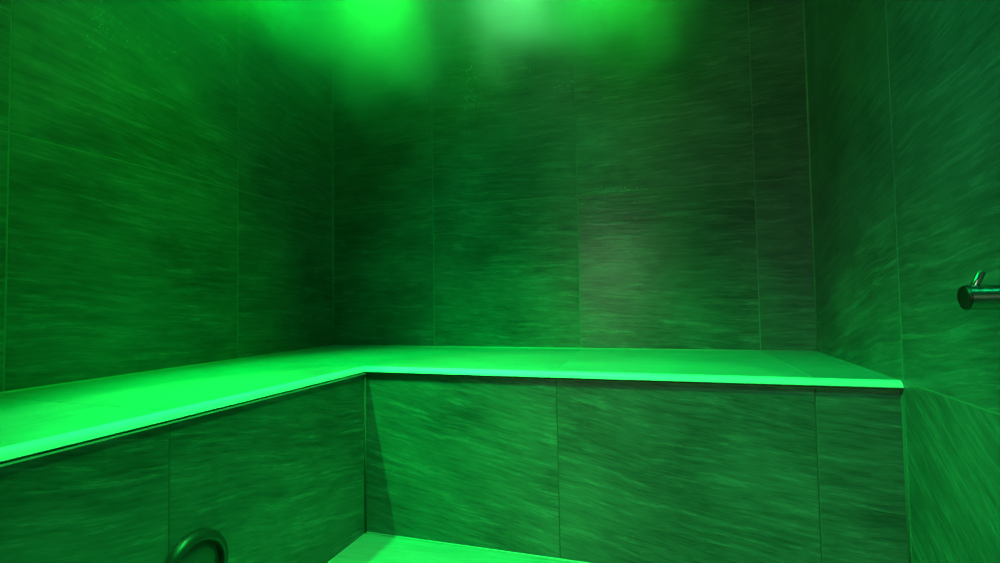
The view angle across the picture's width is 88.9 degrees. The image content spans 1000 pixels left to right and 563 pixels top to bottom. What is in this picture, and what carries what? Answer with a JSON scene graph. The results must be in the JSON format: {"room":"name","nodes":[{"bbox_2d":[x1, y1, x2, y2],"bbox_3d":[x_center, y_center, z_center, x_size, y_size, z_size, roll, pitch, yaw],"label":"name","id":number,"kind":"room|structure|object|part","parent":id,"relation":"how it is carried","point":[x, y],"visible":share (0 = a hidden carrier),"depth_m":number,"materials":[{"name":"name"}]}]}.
{"room":"spa","nodes":[
{"label":"spa","id":0,"kind":"room"},
{"bbox_2d":[0,0,332,391],"bbox_3d":[-1.121,-0.286,0.983,0.101,1.930,2.450,-2,-2,18],"label":"wall","id":1,"kind":"structure","parent":0,"point":[157,212],"depth_m":1.40,"materials":[{"name":"tile"}]},
{"bbox_2d":[327,533,571,562],"bbox_3d":[-0.218,0.703,0.661,1.960,0.101,2.650,-2,-2,18],"label":"floor","id":2,"kind":"structure","parent":0,"point":[368,548],"depth_m":1.26,"materials":[{"name":"tile"}]},
{"bbox_2d":[0,345,907,562],"bbox_3d":[-0.223,0.427,0.672,1.760,0.456,2.450,-2,-2,18],"label":"tiled bench","id":3,"kind":"object","parent":2,"relation":"on","point":[574,455],"visible":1,"depth_m":1.13,"materials":[{"name":"tile"}]},
{"bbox_3d":[-0.746,0.202,0.236,0.018,0.015,1.287,-2,-2,18],"label":"edge trim","id":4,"kind":"part","parent":3,"relation":"part of","materials":[{"name":"tile"}]},
{"bbox_3d":[-0.821,0.236,0.870,0.511,0.031,2.450,-2,-2,18],"label":"seat","id":5,"kind":"part","parent":3,"relation":"part of","materials":[{"name":"tile"}]},
{"bbox_2d":[165,528,227,562],"bbox_3d":[-0.524,0.504,0.881,0.014,0.138,0.138,-2,-2,18],"label":"round vent","id":6,"kind":"object","parent":3,"relation":"attached to","point":[197,547],"visible":1,"depth_m":0.89,"materials":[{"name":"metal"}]},
{"bbox_3d":[-0.460,0.232,1.130,0.018,0.015,0.590,-2,-2,18],"label":"edge trim","id":7,"kind":"part","parent":3,"relation":"part of","materials":[{"name":"tile"}]},
{"bbox_3d":[-0.122,0.234,1.322,0.545,0.015,0.018,-2,-2,18],"label":"edge trim","id":8,"kind":"part","parent":3,"relation":"part of","materials":[{"name":"tile"}]},
{"bbox_3d":[0.060,0.248,1.573,1.760,0.031,0.573,-2,-2,18],"label":"seat","id":9,"kind":"part","parent":3,"relation":"part of","materials":[{"name":"tile"}]},
{"bbox_3d":[0.400,0.218,1.155,0.551,0.015,0.018,-2,-2,18],"label":"edge trim","id":10,"kind":"part","parent":3,"relation":"part of","materials":[{"name":"tile"}]},
{"bbox_3d":[0.735,0.209,1.048,0.153,0.015,0.018,-2,-2,18],"label":"edge trim","id":11,"kind":"part","parent":3,"relation":"part of","materials":[{"name":"tile"}]},
{"bbox_2d":[333,0,816,350],"bbox_3d":[0.154,-0.271,1.914,1.960,1.930,0.101,-2,-2,18],"label":"wall","id":12,"kind":"structure","parent":0,"point":[445,235],"depth_m":1.83,"materials":[{"name":"tile"}]},
{"bbox_2d":[332,0,333,344],"bbox_3d":[-0.704,-0.473,2.142,0.007,1.480,0.007,-2,-2,18],"label":"trim","id":13,"kind":"structure","parent":12,"relation":"attached to","point":[332,0],"depth_m":2.14,"materials":[{"name":"grey tile"}]},
{"bbox_2d":[85,0,660,221],"bbox_3d":[-0.314,-0.530,1.737,1.629,0.667,0.535,0,-2,-19],"label":"water droplets","id":14,"kind":"object","parent":12,"relation":"attached to","point":[101,0],"visible":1,"depth_m":1.61},
{"bbox_2d":[802,0,817,350],"bbox_3d":[0.973,-0.522,1.607,0.007,1.480,0.007,-2,-2,18],"label":"trim","id":15,"kind":"structure","parent":12,"relation":"attached to","point":[802,0],"depth_m":1.60,"materials":[{"name":"grey tile"}]},
{"bbox_2d":[804,0,999,562],"bbox_3d":[0.651,-0.337,0.417,0.101,1.930,2.450,-2,-2,18],"label":"wall","id":16,"kind":"structure","parent":0,"point":[904,95],"depth_m":0.93,"materials":[{"name":"stone"}]},
{"bbox_2d":[901,391,910,562],"bbox_3d":[0.812,0.434,1.015,0.006,0.430,0.006,-3,-3,40],"label":"trim","id":17,"kind":"structure","parent":16,"relation":"attached to","point":[902,403],"depth_m":1.01,"materials":[{"name":"tile"}]},
{"bbox_2d":[957,271,999,309],"bbox_3d":[0.608,0.014,0.595,0.110,0.056,0.048,-2,-2,18],"label":"robe hook","id":18,"kind":"object","parent":16,"relation":"attached to","point":[974,296],"visible":1,"depth_m":0.60,"materials":[{"name":"metal"}]},
{"bbox_3d":[0.608,0.018,0.595,0.102,0.030,0.030,-2,-2,18],"label":"stem","id":19,"kind":"part","parent":18,"relation":"part of","materials":[{"name":"metal"}]}
]}

